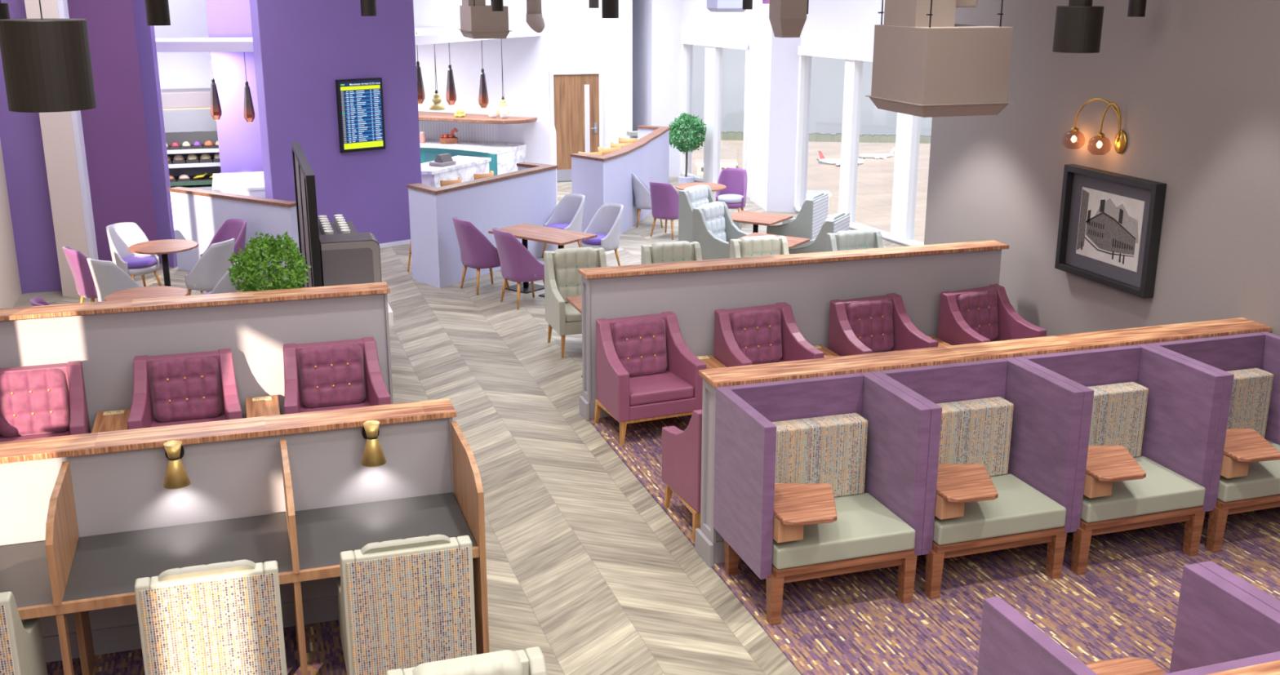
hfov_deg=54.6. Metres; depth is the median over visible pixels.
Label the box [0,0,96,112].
pendant light
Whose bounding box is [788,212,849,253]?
chair
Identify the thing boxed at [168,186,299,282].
wall
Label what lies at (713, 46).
window
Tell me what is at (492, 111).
jug
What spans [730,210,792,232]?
pedestal table
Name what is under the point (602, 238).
seat cushion
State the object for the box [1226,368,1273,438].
cushion
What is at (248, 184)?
counter
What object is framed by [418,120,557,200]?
wall
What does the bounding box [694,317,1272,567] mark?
wall
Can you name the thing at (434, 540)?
cushion
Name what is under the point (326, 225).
coffee cup
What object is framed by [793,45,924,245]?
window
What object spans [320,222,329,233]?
coffee cup
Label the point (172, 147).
tray
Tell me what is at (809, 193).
building
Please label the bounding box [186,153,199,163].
food tray
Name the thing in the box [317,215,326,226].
coffee cup
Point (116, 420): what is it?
side table
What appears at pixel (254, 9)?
trim
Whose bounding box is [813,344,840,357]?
side table
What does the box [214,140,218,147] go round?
food tray
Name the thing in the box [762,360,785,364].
seat cushion
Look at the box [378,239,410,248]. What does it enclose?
baseboard
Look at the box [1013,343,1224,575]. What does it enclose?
booth
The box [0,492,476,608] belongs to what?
countertop
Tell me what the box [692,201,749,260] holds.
chair
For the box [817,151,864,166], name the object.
airliner
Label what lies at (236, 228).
dining chair
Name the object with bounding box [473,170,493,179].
bar stool
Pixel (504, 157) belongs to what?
counter
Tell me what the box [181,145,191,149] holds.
tray
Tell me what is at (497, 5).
pendant light
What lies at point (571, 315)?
seat cushion
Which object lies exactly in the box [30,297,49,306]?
dining chair
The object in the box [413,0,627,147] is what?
wall
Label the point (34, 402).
cushion
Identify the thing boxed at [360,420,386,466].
wall lamp
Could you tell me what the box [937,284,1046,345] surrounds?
armchair
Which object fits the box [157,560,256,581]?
cushion
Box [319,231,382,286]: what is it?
cabinet
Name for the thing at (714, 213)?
cushion
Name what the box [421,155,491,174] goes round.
island countertop
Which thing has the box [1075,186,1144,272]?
print
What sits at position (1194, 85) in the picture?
wall
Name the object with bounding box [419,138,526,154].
countertop
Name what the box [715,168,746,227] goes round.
dining chair
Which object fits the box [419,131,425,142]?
storage jar
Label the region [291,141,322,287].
display board
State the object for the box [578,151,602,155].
bar stool
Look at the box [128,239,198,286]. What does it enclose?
round table
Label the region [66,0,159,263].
wall
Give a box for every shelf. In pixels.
[160,88,221,191]
[166,143,218,150]
[171,157,220,164]
[172,174,213,182]
[417,111,537,124]
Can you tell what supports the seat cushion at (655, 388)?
on the armchair at (646, 369)
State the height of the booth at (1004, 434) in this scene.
1.250 m
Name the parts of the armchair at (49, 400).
backrest, arm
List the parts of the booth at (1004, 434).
panel, leg, panel, rail, seat frame, panel, leg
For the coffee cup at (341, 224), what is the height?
0.100 m
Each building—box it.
[695,159,737,174]
[806,190,831,205]
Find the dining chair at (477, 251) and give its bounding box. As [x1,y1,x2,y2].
[452,217,509,294]
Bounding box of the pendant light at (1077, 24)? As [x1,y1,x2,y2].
[1052,0,1103,53]
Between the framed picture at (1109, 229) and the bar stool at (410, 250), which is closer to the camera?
the framed picture at (1109, 229)
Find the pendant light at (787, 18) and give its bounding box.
[768,0,807,37]
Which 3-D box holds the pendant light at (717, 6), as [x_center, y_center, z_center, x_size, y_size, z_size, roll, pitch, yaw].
[1.174,-5.282,16.480,0.440,1.850,0.400,-5,17,-17]
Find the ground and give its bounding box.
[691,140,930,242]
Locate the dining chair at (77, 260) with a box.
[62,246,97,302]
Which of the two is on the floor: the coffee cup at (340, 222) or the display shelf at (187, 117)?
the display shelf at (187, 117)
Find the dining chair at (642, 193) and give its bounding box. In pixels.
[631,173,662,227]
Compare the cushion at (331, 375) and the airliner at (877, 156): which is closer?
the cushion at (331, 375)
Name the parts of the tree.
pot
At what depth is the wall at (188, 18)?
19.65 m
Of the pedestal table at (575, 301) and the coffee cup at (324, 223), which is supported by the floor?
the pedestal table at (575, 301)
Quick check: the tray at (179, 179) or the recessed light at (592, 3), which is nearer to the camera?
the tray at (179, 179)
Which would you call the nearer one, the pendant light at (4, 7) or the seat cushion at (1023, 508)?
the seat cushion at (1023, 508)
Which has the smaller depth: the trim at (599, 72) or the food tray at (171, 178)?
the food tray at (171, 178)
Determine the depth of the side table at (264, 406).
9.73 m
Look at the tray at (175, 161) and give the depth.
19.38 m
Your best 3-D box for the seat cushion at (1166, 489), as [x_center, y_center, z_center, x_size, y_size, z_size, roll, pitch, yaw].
[3.211,1.014,8.360,0.920,0.135,0.620,-5,17,-17]
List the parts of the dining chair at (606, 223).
seat, leg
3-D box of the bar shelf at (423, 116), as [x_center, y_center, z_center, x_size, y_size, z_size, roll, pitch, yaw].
[-3.610,-3.911,21.965,3.723,0.063,0.968,6,17,19]
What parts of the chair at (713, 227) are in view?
arm, arm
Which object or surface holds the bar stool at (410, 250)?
on the floor
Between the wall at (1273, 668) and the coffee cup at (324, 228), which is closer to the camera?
the wall at (1273, 668)
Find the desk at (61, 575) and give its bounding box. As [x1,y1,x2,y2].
[0,421,489,674]
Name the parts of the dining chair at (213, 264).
seat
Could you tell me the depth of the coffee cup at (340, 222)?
12.01 m
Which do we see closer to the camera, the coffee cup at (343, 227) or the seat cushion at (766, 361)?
the seat cushion at (766, 361)
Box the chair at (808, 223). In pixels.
[766,192,828,248]
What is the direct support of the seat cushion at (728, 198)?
on the dining chair at (735, 180)
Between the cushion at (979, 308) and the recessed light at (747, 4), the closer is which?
the cushion at (979, 308)
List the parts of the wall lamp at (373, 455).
wall plate, lamp shade, lamp shade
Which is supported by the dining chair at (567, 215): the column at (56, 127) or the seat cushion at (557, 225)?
the seat cushion at (557, 225)
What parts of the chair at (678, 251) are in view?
arm, backrest, arm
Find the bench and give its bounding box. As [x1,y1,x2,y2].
[626,130,637,138]
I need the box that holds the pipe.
[525,0,545,32]
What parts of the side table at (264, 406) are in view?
socket plate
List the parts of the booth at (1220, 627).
panel, panel, panel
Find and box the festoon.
[762,0,768,4]
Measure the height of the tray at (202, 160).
0.050 m
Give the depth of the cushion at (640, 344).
10.68 m
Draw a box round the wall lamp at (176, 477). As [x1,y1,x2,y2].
[163,440,191,488]
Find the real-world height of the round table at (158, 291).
0.755 m
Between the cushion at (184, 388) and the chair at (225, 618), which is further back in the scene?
the cushion at (184, 388)
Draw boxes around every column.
[24,0,88,296]
[750,0,800,211]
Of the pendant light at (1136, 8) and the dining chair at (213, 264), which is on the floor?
the dining chair at (213, 264)
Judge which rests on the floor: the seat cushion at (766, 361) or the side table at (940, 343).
the side table at (940, 343)
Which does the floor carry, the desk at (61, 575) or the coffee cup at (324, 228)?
the desk at (61, 575)
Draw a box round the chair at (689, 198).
[678,184,741,242]
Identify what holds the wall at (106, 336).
on the floor
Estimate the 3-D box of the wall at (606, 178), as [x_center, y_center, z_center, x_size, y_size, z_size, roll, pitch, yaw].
[-0.213,-2.637,20.514,0.751,1.240,4.520,4,16,14]
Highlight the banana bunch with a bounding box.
[193,172,207,178]
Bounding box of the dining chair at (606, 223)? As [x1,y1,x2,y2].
[580,203,623,266]
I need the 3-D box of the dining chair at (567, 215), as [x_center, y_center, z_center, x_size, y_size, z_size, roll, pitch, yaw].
[-1.055,-1.547,17.367,0.476,0.870,0.589,15,22,42]
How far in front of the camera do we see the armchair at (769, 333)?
10.98 m
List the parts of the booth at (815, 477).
leg, panel, leg, panel, seat frame, rail, panel, leg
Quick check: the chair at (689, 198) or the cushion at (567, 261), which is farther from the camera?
the chair at (689, 198)
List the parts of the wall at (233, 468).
skirting, moulding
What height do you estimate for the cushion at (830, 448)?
0.510 m
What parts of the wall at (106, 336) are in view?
moulding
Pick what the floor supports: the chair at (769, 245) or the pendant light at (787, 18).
the chair at (769, 245)
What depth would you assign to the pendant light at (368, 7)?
16.09 m
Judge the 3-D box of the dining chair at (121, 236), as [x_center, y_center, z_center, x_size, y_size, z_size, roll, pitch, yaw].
[-6.209,-0.945,15.226,0.589,0.870,0.476,12,20,36]
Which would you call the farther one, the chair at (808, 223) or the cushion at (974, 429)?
the chair at (808, 223)
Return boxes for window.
[680,35,749,183]
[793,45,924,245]
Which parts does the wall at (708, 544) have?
skirting, moulding, panel, skirting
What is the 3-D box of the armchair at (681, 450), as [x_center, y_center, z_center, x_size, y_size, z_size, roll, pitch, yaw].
[0.634,0.847,8.813,0.798,0.936,0.640,-5,17,-17]
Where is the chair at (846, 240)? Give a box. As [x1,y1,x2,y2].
[825,229,883,251]
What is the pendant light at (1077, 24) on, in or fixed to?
hanging from the ceiling
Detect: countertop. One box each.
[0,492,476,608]
[387,302,393,326]
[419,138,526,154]
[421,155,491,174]
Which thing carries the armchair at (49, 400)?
on the floor
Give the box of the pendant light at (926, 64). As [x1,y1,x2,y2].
[865,0,1013,117]
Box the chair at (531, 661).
[386,646,546,674]
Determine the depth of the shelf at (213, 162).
19.46 m
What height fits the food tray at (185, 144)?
0.112 m
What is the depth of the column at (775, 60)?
20.79 m
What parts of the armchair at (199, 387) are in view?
arm, backrest, arm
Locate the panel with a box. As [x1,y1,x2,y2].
[162,108,217,132]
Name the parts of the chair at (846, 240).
arm, backrest, arm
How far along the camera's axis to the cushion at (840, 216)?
14.94 m
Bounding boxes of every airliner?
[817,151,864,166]
[859,147,894,159]
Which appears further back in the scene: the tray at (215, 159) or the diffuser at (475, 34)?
the tray at (215, 159)
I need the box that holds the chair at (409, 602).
[336,534,476,674]
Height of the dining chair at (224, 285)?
0.870 m
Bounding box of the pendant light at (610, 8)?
[601,0,618,17]
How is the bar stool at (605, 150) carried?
on the floor
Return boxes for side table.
[91,408,130,433]
[245,395,279,417]
[689,355,726,416]
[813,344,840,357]
[925,334,951,346]
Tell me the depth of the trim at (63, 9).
15.12 m
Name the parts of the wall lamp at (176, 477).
lamp shade, wall plate, lamp shade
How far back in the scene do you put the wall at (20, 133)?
15.13 m
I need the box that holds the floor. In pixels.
[13,176,1279,674]
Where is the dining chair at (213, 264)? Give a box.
[184,238,235,295]
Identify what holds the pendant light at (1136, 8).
in the ceiling
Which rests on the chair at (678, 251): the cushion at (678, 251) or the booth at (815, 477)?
the cushion at (678, 251)
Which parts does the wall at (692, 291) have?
skirting, moulding, skirting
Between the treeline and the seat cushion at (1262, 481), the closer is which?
the seat cushion at (1262, 481)
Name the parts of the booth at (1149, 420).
panel, leg, panel, rail, seat frame, panel, leg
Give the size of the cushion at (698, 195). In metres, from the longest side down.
0.580 x 0.470 x 0.110 m
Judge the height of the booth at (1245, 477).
1.250 m
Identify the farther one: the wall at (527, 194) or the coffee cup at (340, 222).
the wall at (527, 194)
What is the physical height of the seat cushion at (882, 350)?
0.105 m
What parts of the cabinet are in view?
panel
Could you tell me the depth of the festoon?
16.74 m
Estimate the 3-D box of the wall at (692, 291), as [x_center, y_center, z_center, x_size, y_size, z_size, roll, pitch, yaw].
[1.480,-0.102,11.471,4.180,1.320,0.260,-5,17,-17]
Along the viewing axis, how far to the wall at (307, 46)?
17.23 m
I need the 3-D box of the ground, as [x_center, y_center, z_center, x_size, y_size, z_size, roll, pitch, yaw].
[79.158,0.809,84.543,157.180,0.271,268.290,-5,17,-17]
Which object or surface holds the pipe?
attached to the ceiling
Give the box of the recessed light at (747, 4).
[742,0,752,8]
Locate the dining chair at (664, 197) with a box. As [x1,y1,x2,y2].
[648,181,678,239]
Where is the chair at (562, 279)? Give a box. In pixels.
[543,246,607,357]
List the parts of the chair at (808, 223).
arm, arm, backrest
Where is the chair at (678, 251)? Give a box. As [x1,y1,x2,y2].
[640,240,702,264]
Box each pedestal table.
[488,223,597,297]
[565,296,582,377]
[728,232,809,249]
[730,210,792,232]
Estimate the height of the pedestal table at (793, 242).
0.750 m
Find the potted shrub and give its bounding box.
[227,231,311,292]
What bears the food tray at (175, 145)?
on the display shelf at (187, 117)
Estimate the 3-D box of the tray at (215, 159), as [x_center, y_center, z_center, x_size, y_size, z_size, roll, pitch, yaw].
[-6.644,-2.809,19.609,0.180,0.050,0.120,-5,17,-17]
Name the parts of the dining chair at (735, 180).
seat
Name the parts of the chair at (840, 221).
arm, backrest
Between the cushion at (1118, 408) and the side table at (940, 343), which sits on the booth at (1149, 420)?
the cushion at (1118, 408)
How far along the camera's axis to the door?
23.91 m
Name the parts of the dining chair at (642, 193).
leg, seat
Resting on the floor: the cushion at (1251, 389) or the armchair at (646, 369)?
the armchair at (646, 369)
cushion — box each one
[0,368,70,436]
[0,429,70,442]
[121,255,156,268]
[150,355,222,422]
[151,414,226,427]
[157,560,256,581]
[298,343,365,408]
[300,400,370,413]
[360,534,450,554]
[412,649,524,674]
[536,258,544,264]
[545,222,570,229]
[554,246,597,302]
[564,302,582,322]
[581,233,607,244]
[611,317,666,377]
[629,370,693,405]
[651,240,692,263]
[684,184,708,208]
[699,201,726,241]
[717,194,742,203]
[730,307,782,364]
[739,235,779,257]
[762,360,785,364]
[771,413,867,497]
[772,493,915,569]
[805,192,823,199]
[824,212,844,222]
[835,229,874,250]
[845,298,893,352]
[872,348,896,353]
[933,474,1066,545]
[936,396,1013,476]
[956,289,998,340]
[990,338,1001,342]
[1080,456,1205,523]
[1087,382,1148,457]
[1217,440,1279,502]
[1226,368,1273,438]
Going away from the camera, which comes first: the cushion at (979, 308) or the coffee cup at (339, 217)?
the cushion at (979, 308)
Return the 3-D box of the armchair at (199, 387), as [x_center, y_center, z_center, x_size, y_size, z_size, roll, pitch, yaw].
[-3.459,0.645,9.502,0.798,0.936,0.640,-5,17,-17]
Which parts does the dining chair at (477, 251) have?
leg, leg, seat, leg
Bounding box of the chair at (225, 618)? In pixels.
[134,560,287,674]
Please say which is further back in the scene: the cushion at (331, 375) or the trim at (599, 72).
the trim at (599, 72)
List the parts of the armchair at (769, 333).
arm, backrest, arm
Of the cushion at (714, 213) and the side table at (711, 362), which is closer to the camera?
the side table at (711, 362)
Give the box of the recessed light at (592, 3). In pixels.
[588,0,599,8]
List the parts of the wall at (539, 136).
tile panel, plain panel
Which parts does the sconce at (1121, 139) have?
bulb, arm, bulb, arm, wall plate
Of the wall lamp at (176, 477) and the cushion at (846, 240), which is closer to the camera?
the wall lamp at (176, 477)
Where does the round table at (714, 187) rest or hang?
on the floor
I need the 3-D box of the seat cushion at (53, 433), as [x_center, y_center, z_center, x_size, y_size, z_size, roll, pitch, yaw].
[-4.477,0.828,9.159,0.596,0.105,0.518,-5,17,-17]
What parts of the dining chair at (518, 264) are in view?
leg, leg, seat, leg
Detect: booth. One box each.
[713,372,931,626]
[870,357,1084,599]
[977,563,1279,674]
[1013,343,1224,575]
[1144,331,1279,552]
[1198,560,1279,612]
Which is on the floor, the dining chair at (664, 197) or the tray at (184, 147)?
the dining chair at (664, 197)
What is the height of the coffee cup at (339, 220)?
0.100 m
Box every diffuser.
[460,30,510,39]
[869,97,1008,117]
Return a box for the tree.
[668,112,706,184]
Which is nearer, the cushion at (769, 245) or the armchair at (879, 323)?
the armchair at (879, 323)
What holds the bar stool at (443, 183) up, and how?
on the floor
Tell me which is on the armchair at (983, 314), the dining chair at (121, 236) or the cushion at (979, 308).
the cushion at (979, 308)
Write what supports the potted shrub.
on the floor
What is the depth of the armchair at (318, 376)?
9.89 m
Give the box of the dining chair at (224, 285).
[203,262,253,294]
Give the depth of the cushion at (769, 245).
13.67 m
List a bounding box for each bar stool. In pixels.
[407,242,411,271]
[440,177,462,186]
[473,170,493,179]
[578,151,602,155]
[597,146,621,155]
[610,142,633,148]
[618,137,637,142]
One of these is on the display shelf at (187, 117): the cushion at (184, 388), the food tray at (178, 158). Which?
the food tray at (178, 158)
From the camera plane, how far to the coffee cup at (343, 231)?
11.62 m
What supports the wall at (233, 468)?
on the floor
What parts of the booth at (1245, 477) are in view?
panel, panel, leg, seat frame, rail, panel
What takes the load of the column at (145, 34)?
attached to the wall at (115, 135)
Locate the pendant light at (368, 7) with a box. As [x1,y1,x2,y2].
[360,0,377,16]
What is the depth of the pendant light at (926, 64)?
9.48 m
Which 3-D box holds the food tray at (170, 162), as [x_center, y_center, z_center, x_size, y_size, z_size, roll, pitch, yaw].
[-7.406,-2.786,19.360,0.180,0.140,0.120,-5,17,-17]
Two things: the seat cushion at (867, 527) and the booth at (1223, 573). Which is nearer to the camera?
the booth at (1223, 573)
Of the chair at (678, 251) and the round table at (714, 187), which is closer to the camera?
the chair at (678, 251)
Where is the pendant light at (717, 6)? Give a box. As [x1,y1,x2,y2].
[706,0,746,12]
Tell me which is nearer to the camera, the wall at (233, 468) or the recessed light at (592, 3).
the wall at (233, 468)
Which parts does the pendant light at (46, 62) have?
suspension rod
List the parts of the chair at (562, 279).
leg, arm, leg, seat, backrest, arm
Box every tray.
[167,155,172,164]
[168,174,175,182]
[170,141,180,149]
[170,145,180,149]
[173,154,185,163]
[173,159,185,163]
[177,174,190,181]
[177,177,190,181]
[181,141,191,149]
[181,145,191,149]
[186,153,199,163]
[186,158,199,163]
[192,141,202,148]
[192,145,202,148]
[200,152,212,162]
[200,158,212,162]
[204,140,213,148]
[204,145,213,148]
[213,152,220,161]
[213,157,220,161]
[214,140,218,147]
[318,221,357,235]
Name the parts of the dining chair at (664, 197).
leg, leg, leg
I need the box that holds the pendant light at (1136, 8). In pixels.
[1127,0,1146,17]
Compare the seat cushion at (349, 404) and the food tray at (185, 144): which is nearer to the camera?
the seat cushion at (349, 404)
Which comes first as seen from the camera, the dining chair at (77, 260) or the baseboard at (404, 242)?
the dining chair at (77, 260)
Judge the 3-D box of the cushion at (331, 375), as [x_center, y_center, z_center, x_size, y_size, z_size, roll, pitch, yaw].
[-2.465,0.302,9.942,0.500,0.500,0.105,-5,8,-17]
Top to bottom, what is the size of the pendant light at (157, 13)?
1.864 m
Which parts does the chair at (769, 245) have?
arm, backrest, arm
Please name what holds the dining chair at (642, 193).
on the floor
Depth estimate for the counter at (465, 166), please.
19.29 m
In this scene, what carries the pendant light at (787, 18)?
hanging from the ceiling
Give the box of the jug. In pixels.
[500,106,511,118]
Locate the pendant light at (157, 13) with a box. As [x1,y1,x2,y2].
[144,0,170,25]
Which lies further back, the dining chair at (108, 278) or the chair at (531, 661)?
the dining chair at (108, 278)
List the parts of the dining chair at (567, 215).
leg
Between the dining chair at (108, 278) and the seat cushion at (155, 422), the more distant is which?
the dining chair at (108, 278)
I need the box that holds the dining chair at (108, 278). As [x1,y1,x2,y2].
[86,257,142,302]
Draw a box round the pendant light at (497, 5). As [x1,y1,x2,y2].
[491,0,503,11]
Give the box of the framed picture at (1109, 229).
[1054,164,1166,298]
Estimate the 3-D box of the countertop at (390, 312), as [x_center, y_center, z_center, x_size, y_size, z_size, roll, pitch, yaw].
[-2.771,-0.050,11.944,0.540,0.950,2.350,-5,17,-17]
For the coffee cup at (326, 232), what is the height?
0.100 m
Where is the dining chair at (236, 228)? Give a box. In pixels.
[200,218,246,292]
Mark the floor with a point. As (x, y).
(585, 568)
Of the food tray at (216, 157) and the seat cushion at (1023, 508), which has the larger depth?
the food tray at (216, 157)
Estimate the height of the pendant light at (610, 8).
1.889 m
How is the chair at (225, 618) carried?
on the floor
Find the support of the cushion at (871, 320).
on the armchair at (879, 323)
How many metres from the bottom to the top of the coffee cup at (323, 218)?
0.100 m
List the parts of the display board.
rail, panel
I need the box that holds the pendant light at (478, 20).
[457,0,511,39]
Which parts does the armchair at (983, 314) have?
arm, backrest, arm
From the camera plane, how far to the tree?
23.11 m
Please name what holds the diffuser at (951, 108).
attached to the pendant light at (926, 64)
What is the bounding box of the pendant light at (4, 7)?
[0,0,10,19]
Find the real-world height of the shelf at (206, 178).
0.020 m
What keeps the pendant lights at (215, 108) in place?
hanging from the ceiling
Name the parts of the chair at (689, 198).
arm, arm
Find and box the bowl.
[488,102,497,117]
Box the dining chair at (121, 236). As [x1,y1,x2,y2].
[106,222,161,286]
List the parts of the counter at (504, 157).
cupboard door, cupboard door, cupboard door, teal post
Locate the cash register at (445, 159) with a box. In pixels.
[428,153,455,166]
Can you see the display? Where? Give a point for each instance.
(360, 105)
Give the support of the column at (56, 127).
attached to the wall at (20, 133)
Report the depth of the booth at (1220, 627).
5.13 m
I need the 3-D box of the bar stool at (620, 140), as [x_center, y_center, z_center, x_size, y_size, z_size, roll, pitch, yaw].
[-0.191,-3.270,23.255,0.415,0.962,0.418,1,16,4]
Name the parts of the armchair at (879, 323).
arm, backrest, arm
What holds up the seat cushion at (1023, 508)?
on the booth at (1004, 434)
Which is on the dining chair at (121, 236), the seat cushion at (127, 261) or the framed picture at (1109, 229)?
the seat cushion at (127, 261)
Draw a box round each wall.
[0,0,62,293]
[0,139,22,308]
[0,282,393,433]
[0,398,456,662]
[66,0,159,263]
[154,0,212,88]
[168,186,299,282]
[205,0,263,173]
[257,0,422,244]
[406,161,557,288]
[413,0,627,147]
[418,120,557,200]
[570,124,670,234]
[577,240,1008,421]
[632,0,681,177]
[679,0,909,246]
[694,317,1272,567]
[924,0,1279,336]
[1206,660,1279,674]
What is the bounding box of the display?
[335,77,385,152]
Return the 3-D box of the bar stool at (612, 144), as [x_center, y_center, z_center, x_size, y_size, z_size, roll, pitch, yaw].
[-0.325,-3.072,22.556,0.415,0.962,0.418,1,16,4]
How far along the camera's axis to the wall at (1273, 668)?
4.55 m
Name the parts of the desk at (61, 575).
leg post, support panel, support panel, leg post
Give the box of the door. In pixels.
[553,73,599,181]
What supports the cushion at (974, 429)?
on the booth at (1004, 434)
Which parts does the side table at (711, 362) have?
socket plate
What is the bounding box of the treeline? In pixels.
[692,131,930,143]
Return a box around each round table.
[104,285,188,301]
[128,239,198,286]
[675,182,726,191]
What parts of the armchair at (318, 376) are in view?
arm, backrest, arm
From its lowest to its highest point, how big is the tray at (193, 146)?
0.040 m
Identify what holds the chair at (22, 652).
on the floor
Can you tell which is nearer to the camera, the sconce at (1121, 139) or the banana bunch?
the sconce at (1121, 139)
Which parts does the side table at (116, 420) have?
socket plate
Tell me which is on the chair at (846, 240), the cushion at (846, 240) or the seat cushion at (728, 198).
the cushion at (846, 240)
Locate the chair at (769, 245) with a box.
[729,235,789,257]
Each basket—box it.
[439,127,457,144]
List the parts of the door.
kick plate, vision panel, handle plate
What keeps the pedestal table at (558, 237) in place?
on the floor
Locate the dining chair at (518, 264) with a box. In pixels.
[492,227,544,309]
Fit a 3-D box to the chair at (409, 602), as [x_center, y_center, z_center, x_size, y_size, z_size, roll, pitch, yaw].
[-1.243,1.441,6.550,0.644,1.027,0.639,-5,17,-17]
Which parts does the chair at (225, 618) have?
arm, backrest, arm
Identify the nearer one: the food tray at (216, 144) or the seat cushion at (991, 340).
the seat cushion at (991, 340)
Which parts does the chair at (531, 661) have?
arm, arm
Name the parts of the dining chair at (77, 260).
leg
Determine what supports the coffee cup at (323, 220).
on the tray at (352, 228)
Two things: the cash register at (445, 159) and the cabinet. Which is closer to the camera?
the cabinet
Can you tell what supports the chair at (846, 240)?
on the floor
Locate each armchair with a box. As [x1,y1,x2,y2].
[0,360,90,442]
[127,348,242,429]
[283,337,391,414]
[594,311,706,445]
[662,409,702,542]
[713,302,823,367]
[827,293,937,355]
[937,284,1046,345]
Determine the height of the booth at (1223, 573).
1.250 m
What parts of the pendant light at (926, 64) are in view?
hanger rod, hanger rod, casing, hanger rod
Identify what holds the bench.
on the floor
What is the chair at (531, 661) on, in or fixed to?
on the floor
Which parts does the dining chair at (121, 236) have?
seat, leg, leg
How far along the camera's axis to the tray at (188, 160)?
19.44 m
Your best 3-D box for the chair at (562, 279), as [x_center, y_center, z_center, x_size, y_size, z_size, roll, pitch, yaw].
[-0.613,-0.387,13.003,0.644,1.027,0.639,-5,17,-17]
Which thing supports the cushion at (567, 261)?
on the chair at (562, 279)
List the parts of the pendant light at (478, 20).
casing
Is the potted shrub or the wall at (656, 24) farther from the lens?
the wall at (656, 24)
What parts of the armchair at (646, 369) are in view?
leg, arm, leg, backrest, frame, seat, arm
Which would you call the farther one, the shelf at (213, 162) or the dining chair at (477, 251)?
the shelf at (213, 162)
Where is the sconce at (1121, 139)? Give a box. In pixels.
[1062,97,1127,155]
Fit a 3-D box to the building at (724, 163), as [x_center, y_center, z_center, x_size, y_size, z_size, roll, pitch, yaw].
[9.906,-22.186,161.640,5.420,1.572,3.686,1,16,2]
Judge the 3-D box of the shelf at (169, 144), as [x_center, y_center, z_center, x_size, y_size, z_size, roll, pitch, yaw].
[-7.075,-3.006,19.622,1.000,0.020,0.630,-5,17,-17]
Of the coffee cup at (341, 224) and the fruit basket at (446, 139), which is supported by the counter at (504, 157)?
the fruit basket at (446, 139)
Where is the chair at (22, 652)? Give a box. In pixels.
[0,591,48,674]
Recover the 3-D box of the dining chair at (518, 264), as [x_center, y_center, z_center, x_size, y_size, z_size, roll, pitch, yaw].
[-1.419,-0.854,14.804,0.648,0.939,0.524,-10,19,-31]
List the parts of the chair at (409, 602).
arm, backrest, arm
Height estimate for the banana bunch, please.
0.084 m
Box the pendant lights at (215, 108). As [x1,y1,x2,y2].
[155,26,548,122]
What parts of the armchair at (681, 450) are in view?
leg, frame, leg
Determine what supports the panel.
hanging from the display shelf at (187, 117)
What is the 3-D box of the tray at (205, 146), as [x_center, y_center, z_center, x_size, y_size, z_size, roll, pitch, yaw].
[-6.777,-3.004,19.509,0.140,0.040,0.120,-5,17,-17]
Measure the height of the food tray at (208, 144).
0.112 m
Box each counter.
[212,171,265,197]
[419,138,526,175]
[421,155,491,187]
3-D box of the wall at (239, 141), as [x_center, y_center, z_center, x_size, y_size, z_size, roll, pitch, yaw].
[-5.411,-4.174,18.656,1.970,5.200,0.150,-5,17,-17]
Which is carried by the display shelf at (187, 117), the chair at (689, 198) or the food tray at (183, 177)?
the food tray at (183, 177)
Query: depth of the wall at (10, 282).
14.76 m
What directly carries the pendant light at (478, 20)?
hanging from the ceiling
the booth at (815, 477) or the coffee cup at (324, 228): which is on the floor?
the booth at (815, 477)
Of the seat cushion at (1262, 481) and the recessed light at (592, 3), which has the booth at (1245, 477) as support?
the seat cushion at (1262, 481)
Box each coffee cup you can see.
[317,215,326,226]
[319,217,328,228]
[320,219,328,230]
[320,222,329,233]
[321,224,331,232]
[323,227,332,234]
[324,230,333,234]
[333,214,342,225]
[334,216,343,227]
[336,218,345,229]
[337,221,346,232]
[338,223,347,233]
[339,226,349,233]
[341,229,350,233]
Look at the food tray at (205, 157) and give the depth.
19.50 m
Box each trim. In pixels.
[57,0,98,259]
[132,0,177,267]
[249,0,273,199]
[548,69,603,147]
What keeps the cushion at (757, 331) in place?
on the armchair at (769, 333)
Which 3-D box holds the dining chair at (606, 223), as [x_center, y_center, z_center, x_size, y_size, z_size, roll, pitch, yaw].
[-0.510,-1.335,16.625,0.589,0.870,0.476,-14,21,-41]
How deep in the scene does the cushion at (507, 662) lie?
5.08 m
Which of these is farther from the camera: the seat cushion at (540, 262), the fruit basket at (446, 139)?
the fruit basket at (446, 139)
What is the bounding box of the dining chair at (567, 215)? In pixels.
[542,193,585,257]
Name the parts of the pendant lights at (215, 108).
lamp shade, crystal pendant, lamp shade, bar canopy, crystal pendant, lamp shade, cord, cord, bell pendant, lamp shade, crystal pendant, lamp shade, crystal pendant, lamp shade, bell pendant, lamp shade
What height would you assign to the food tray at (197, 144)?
0.112 m

